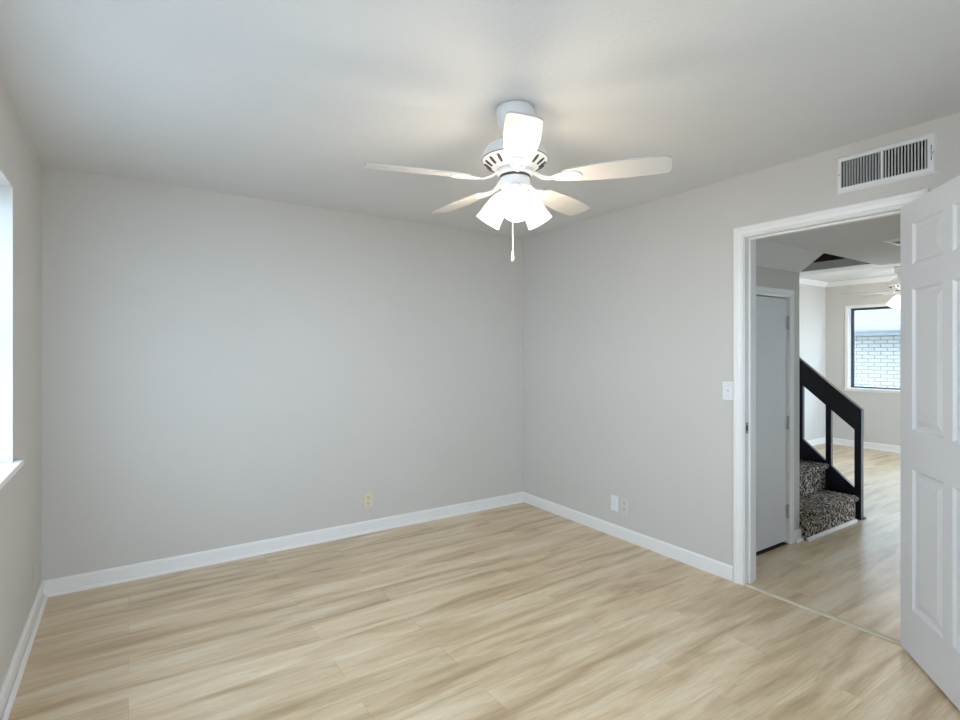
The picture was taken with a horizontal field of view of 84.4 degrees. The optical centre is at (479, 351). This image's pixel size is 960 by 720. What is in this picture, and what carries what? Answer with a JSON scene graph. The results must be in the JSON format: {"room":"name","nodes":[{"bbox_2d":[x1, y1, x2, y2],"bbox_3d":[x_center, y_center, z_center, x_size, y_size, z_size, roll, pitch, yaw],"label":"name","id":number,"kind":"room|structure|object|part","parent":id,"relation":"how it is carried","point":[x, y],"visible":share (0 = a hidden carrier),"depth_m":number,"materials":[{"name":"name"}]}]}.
{"room":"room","nodes":[
{"label":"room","id":0,"kind":"room"},
{"bbox_2d":[0,78,41,688],"bbox_3d":[-1.377,0.075,1.186,0.160,2.620,4.240,0,0,-34],"label":"wall","id":1,"kind":"structure","parent":0,"point":[20,166],"depth_m":2.37,"materials":[{"name":"paint"}]},
{"bbox_2d":[0,459,23,489],"bbox_3d":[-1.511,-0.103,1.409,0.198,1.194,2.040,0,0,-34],"label":"window sill","id":2,"kind":"structure","parent":1,"relation":"in","point":[7,470],"depth_m":2.11,"materials":[{"name":"white paint"}]},
{"bbox_2d":[0,582,47,719],"bbox_3d":[-1.326,1.341,1.284,0.032,0.088,4.106,0,0,-34],"label":"baseboard","id":3,"kind":"structure","parent":1,"relation":"attached to","point":[8,691],"depth_m":2.33,"materials":[{"name":"white paint"}]},
{"bbox_2d":[42,166,522,580],"bbox_3d":[-0.745,0.075,4.247,4.600,2.620,0.160,0,0,-34],"label":"wall","id":4,"kind":"structure","parent":0,"point":[219,370],"depth_m":3.61,"materials":[{"name":"paint"}]},
{"bbox_2d":[41,492,523,596],"bbox_3d":[-1.033,1.341,3.940,3.460,0.088,0.032,0,0,-34],"label":"baseboard","id":5,"kind":"structure","parent":4,"relation":"attached to","point":[89,580],"depth_m":3.61,"materials":[{"name":"white paint"}]},
{"bbox_2d":[364,492,372,508],"bbox_3d":[-0.860,1.142,4.069,0.072,0.116,0.010,0,0,-34],"label":"wall outlet","id":6,"kind":"object","parent":4,"relation":"attached to","point":[368,497],"visible":1,"depth_m":4.07,"materials":[{"name":"beige plastic"}]},
{"bbox_2d":[0,0,959,237],"bbox_3d":[0.098,-1.130,2.238,3.460,0.150,4.120,0,0,-34],"label":"ceiling","id":7,"kind":"structure","parent":0,"point":[287,101],"depth_m":2.09,"materials":[{"name":"paint"}]},
{"bbox_2d":[364,100,671,261],"bbox_3d":[0.123,-0.720,2.323,1.236,0.662,1.188,0,0,-34],"label":"ceiling fan","id":8,"kind":"object","parent":7,"relation":"hanging from","point":[515,157],"visible":1,"depth_m":2.21,"materials":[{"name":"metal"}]},
{"bbox_3d":[-0.254,-0.741,2.163,0.430,0.006,0.132,0,12,-17],"label":"blade","id":9,"kind":"part","parent":8,"relation":"part of","materials":[{"name":"white wood"}]},
{"bbox_3d":[-0.093,-0.741,2.635,0.132,0.006,0.430,-15,8,-34],"label":"blade","id":10,"kind":"part","parent":8,"relation":"part of","materials":[{"name":"white wood"}]},
{"bbox_3d":[0.071,-0.634,2.334,0.120,0.146,0.120,40,19,24],"label":"lamp shade","id":11,"kind":"part","parent":8,"relation":"part of","materials":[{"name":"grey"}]},
{"bbox_3d":[0.151,-0.648,2.206,0.054,0.102,0.054,0,-36,0],"label":"bulb","id":12,"kind":"part","parent":8,"relation":"part of","materials":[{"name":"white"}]},
{"bbox_3d":[0.151,-0.634,2.195,0.120,0.146,0.120,0,-36,0],"label":"lamp shade","id":13,"kind":"part","parent":8,"relation":"part of","materials":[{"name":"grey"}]},
{"bbox_3d":[0.144,-0.741,1.864,0.132,0.006,0.430,12,0,1],"label":"blade","id":14,"kind":"part","parent":8,"relation":"part of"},
{"bbox_3d":[0.232,-0.634,2.334,0.120,0.146,0.120,-40,19,-24],"label":"lamp shade","id":15,"kind":"part","parent":8,"relation":"part of","materials":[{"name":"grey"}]},
{"bbox_3d":[0.406,-0.741,2.627,0.132,0.006,0.430,-15,-9,36],"label":"blade","id":16,"kind":"part","parent":8,"relation":"part of","materials":[{"name":"white wood"}]},
{"bbox_3d":[0.552,-0.741,2.151,0.430,0.006,0.132,0,-12,19],"label":"blade","id":17,"kind":"part","parent":8,"relation":"part of","materials":[{"name":"white wood"}]},
{"bbox_2d":[8,443,959,719],"bbox_3d":[2.887,1.445,3.281,9.660,0.120,5.870,0,0,-34],"label":"floor","id":18,"kind":"structure","parent":0,"point":[520,611],"depth_m":2.61,"materials":[{"name":"brown wood"}]},
{"bbox_2d":[744,583,901,645],"bbox_3d":[1.802,1.381,2.813,0.040,0.009,0.800,0,0,-34],"label":"threshold","id":19,"kind":"object","parent":18,"relation":"on","point":[793,602],"visible":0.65,"depth_m":2.77,"materials":[{"name":"brown wood"}]},
{"bbox_2d":[799,357,865,541],"bbox_3d":[2.260,0.345,4.941,0.967,2.079,1.971,0,0,-34],"label":"staircase","id":20,"kind":"structure","parent":18,"relation":"on","point":[829,502],"depth_m":4.39,"materials":[{"name":"wood"}]},
{"bbox_3d":[2.775,-0.004,4.927,0.048,1.381,1.364,0,0,-34],"label":"handrail","id":21,"kind":"part","parent":20,"relation":"part of","materials":[{"name":"black paint"}]},
{"bbox_3d":[2.733,1.374,4.093,0.816,0.022,0.017,0,0,-34],"label":"shoe molding","id":22,"kind":"part","parent":20,"relation":"part of","materials":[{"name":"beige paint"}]},
{"bbox_3d":[3.139,0.945,4.383,0.048,0.880,0.050,0,0,-34],"label":"newel post","id":23,"kind":"part","parent":20,"relation":"part of","materials":[{"name":"black paint"}]},
{"bbox_2d":[523,113,959,565],"bbox_3d":[1.622,0.075,3.179,0.120,2.620,4.240,0,0,-34],"label":"wall","id":24,"kind":"structure","parent":0,"point":[628,313],"depth_m":3.69,"materials":[{"name":"paint"}]},
{"bbox_2d":[611,494,618,511],"bbox_3d":[1.011,1.137,3.978,0.012,0.116,0.072,0,0,-34],"label":"jack plate","id":25,"kind":"object","parent":24,"relation":"attached to","point":[614,499],"visible":1,"depth_m":3.97,"materials":[{"name":"white plastic"}]},
{"bbox_2d":[621,497,628,514],"bbox_3d":[1.065,1.137,3.899,0.010,0.116,0.072,0,0,-34],"label":"wall outlet","id":26,"kind":"object","parent":24,"relation":"attached to","point":[624,502],"visible":1,"depth_m":3.89,"materials":[{"name":"beige plastic"}]},
{"bbox_2d":[523,492,732,580],"bbox_3d":[1.537,1.341,3.186,0.014,0.088,4.106,0,0,-34],"label":"baseboard","id":27,"kind":"structure","parent":24,"relation":"attached to","point":[715,567],"depth_m":3.78,"materials":[{"name":"white paint"}]},
{"bbox_2d":[723,381,732,400],"bbox_3d":[1.509,0.237,3.224,0.019,0.116,0.072,0,0,-34],"label":"light switch","id":28,"kind":"object","parent":24,"relation":"attached to","point":[727,385],"visible":1,"depth_m":3.22,"materials":[{"name":"white plastic"}]},
{"bbox_2d":[733,188,928,584],"bbox_3d":[1.845,0.319,2.842,0.158,2.132,0.934,0,0,-34],"label":"door frame","id":29,"kind":"structure","parent":24,"relation":"attached to","point":[744,237],"depth_m":3.16,"materials":[{"name":"white paint"}]},
{"bbox_2d":[837,131,937,194],"bbox_3d":[1.989,-0.907,2.585,0.126,0.190,0.408,0,0,-34],"label":"air vent","id":30,"kind":"object","parent":24,"relation":"in","point":[917,156],"visible":0.99,"depth_m":2.57,"materials":[{"name":"metal"}]},
{"bbox_2d":[900,175,959,709],"bbox_3d":[1.877,0.347,2.102,0.171,2.048,0.806,0,0,17],"label":"door","id":31,"kind":"structure","parent":24,"relation":"in","point":[930,223],"depth_m":2.23,"materials":[{"name":"white paint"}]},
{"bbox_2d":[756,266,798,529],"bbox_3d":[1.928,0.400,3.694,0.960,1.970,0.120,0,0,-34],"label":"wall","id":32,"kind":"structure","parent":0,"point":[768,277],"depth_m":3.88,"materials":[{"name":"paint"}]},
{"bbox_2d":[756,296,788,551],"bbox_3d":[1.938,0.487,3.618,0.706,1.743,0.093,0,0,-34],"label":"door","id":33,"kind":"structure","parent":32,"relation":"in","point":[772,320],"depth_m":3.69,"materials":[{"name":"white paint"}]},
{"bbox_2d":[756,285,793,555],"bbox_3d":[1.901,0.468,3.667,0.825,1.835,0.137,0,0,-34],"label":"door frame","id":34,"kind":"structure","parent":32,"relation":"attached to","point":[787,294],"depth_m":3.82,"materials":[{"name":"white paint"}]},
{"bbox_3d":[1.897,1.383,3.673,0.705,0.004,0.116,0,0,-34],"label":"threshold plate","id":35,"kind":"part","parent":34,"relation":"part of","materials":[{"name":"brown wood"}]},
{"bbox_2d":[799,284,825,440],"bbox_3d":[3.789,0.075,7.200,3.740,2.620,0.200,0,0,-34],"label":"wall","id":36,"kind":"structure","parent":0,"point":[812,299],"depth_m":7.85,"materials":[{"name":"paint"}]},
{"bbox_2d":[807,437,825,445],"bbox_3d":[3.776,1.340,7.062,3.566,0.090,0.014,0,0,-34],"label":"baseboard","id":37,"kind":"structure","parent":36,"relation":"attached to","point":[818,441],"depth_m":7.89,"materials":[{"name":"white paint"}]},
{"bbox_2d":[756,214,899,272],"bbox_3d":[2.437,-0.900,3.822,1.950,0.630,2.030,0,0,-34],"label":"ceiling","id":38,"kind":"structure","parent":0,"point":[863,241],"depth_m":3.47,"materials":[{"name":"paint"}]},
{"bbox_2d":[884,238,899,245],"bbox_3d":[2.776,-0.698,3.285,0.300,0.014,0.360,0,0,-34],"label":"ceiling vent","id":39,"kind":"object","parent":38,"relation":"in","point":[892,241],"visible":0.21,"depth_m":3.34,"materials":[{"name":"metal"}]},
{"bbox_2d":[812,253,844,262],"bbox_3d":[2.385,-2.004,4.904,1.140,2.422,2.210,0,0,-34],"label":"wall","id":40,"kind":"structure","parent":0,"point":[824,257],"depth_m":4.59,"materials":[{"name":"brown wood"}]},
{"bbox_2d":[799,258,885,274],"bbox_3d":[2.738,-0.969,5.213,0.210,0.492,2.086,0,0,-34],"label":"ceiling","id":41,"kind":"structure","parent":40,"relation":"attached to","point":[839,264],"depth_m":4.58,"materials":[{"name":"white paint"}]},
{"bbox_2d":[799,264,899,281],"bbox_3d":[5.209,-1.130,4.782,3.730,0.150,5.400,0,0,-34],"label":"ceiling","id":42,"kind":"structure","parent":0,"point":[888,270],"depth_m":7.20,"materials":[{"name":"paint"}]},
{"bbox_2d":[841,266,899,308],"bbox_3d":[5.150,-0.720,6.523,1.188,0.662,1.236,0,0,18],"label":"ceiling fan","id":43,"kind":"object","parent":42,"relation":"hanging from","point":[894,302],"visible":0.34,"depth_m":6.51,"materials":[{"name":"metal"}]},
{"bbox_3d":[4.788,-0.741,6.636,0.430,0.006,0.132,0,12,17],"label":"blade","id":44,"kind":"part","parent":43,"relation":"part of","materials":[{"name":"white wood"}]},
{"bbox_3d":[5.186,-0.741,6.936,0.132,0.006,0.430,-12,0,-1],"label":"blade","id":45,"kind":"part","parent":43,"relation":"part of","materials":[{"name":"white wood"}]},
{"bbox_3d":[5.102,-0.634,6.499,0.120,0.146,0.120,36,-5,-6],"label":"lamp shade","id":46,"kind":"part","parent":43,"relation":"part of","materials":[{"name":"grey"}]},
{"bbox_2d":[826,282,899,445],"bbox_3d":[6.829,0.075,5.858,0.160,2.620,5.400,0,0,-34],"label":"wall","id":47,"kind":"structure","parent":0,"point":[881,410],"depth_m":7.79,"materials":[{"name":"paint"}]},
{"bbox_2d":[799,275,896,286],"bbox_3d":[5.272,-1.020,4.823,3.580,0.070,5.400,0,0,-34],"label":"trim","id":48,"kind":"structure","parent":47,"relation":"attached to","point":[885,278],"depth_m":7.68,"materials":[{"name":"white paint"}]},
{"bbox_2d":[833,438,899,452],"bbox_3d":[6.749,1.340,5.805,0.032,0.090,5.400,0,0,-34],"label":"baseboard","id":49,"kind":"structure","parent":47,"relation":"attached to","point":[868,445],"depth_m":7.54,"materials":[{"name":"white paint"}]},
{"bbox_3d":[6.742,1.375,5.800,0.016,0.019,5.400,0,0,-34],"label":"shoe molding","id":50,"kind":"part","parent":49,"relation":"part of","materials":[{"name":"white paint"}]},
{"bbox_2d":[844,303,899,393],"bbox_3d":[5.902,-0.052,7.235,0.198,1.261,1.560,0,0,-34],"label":"window","id":51,"kind":"structure","parent":47,"relation":"in","point":[854,388],"depth_m":7.81,"materials":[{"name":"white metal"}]},
{"bbox_3d":[5.875,0.540,7.217,0.135,0.024,1.560,0,0,-34],"label":"sill","id":52,"kind":"part","parent":51,"relation":"part of","materials":[{"name":"white paint"}]},
{"bbox_3d":[1.834,-0.915,4.613,0.100,4.600,2.086,0,0,-34],"label":"wall","id":53,"kind":"structure","parent":0,"visible":0},
{"bbox_2d":[794,529,803,542],"bbox_3d":[2.328,1.345,3.869,0.100,0.080,0.032,0,0,-34],"label":"baseboard","id":54,"kind":"structure","parent":53,"relation":"attached to","point":[797,533],"depth_m":3.87,"materials":[{"name":"white paint"}]},
{"bbox_3d":[2.333,1.375,3.862,0.100,0.019,0.016,0,0,-34],"label":"shoe molding","id":55,"kind":"part","parent":54,"relation":"part of","materials":[{"name":"white paint"}]},
{"label":"outside","id":56,"kind":"structure","parent":0,"visible":0},
{"bbox_3d":[6.110,1.935,5.260,44.000,0.100,34.000,0,0,-34],"label":"ground","id":57,"kind":"structure","parent":56,"visible":0},
{"bbox_2d":[855,308,899,387],"bbox_3d":[11.299,-0.560,9.308,5.075,4.890,14.600,0,0,-34],"label":"neighbor house","id":58,"kind":"structure","parent":57,"relation":"on","point":[877,332],"depth_m":10.62,"materials":[{"name":"brick"}]}
]}

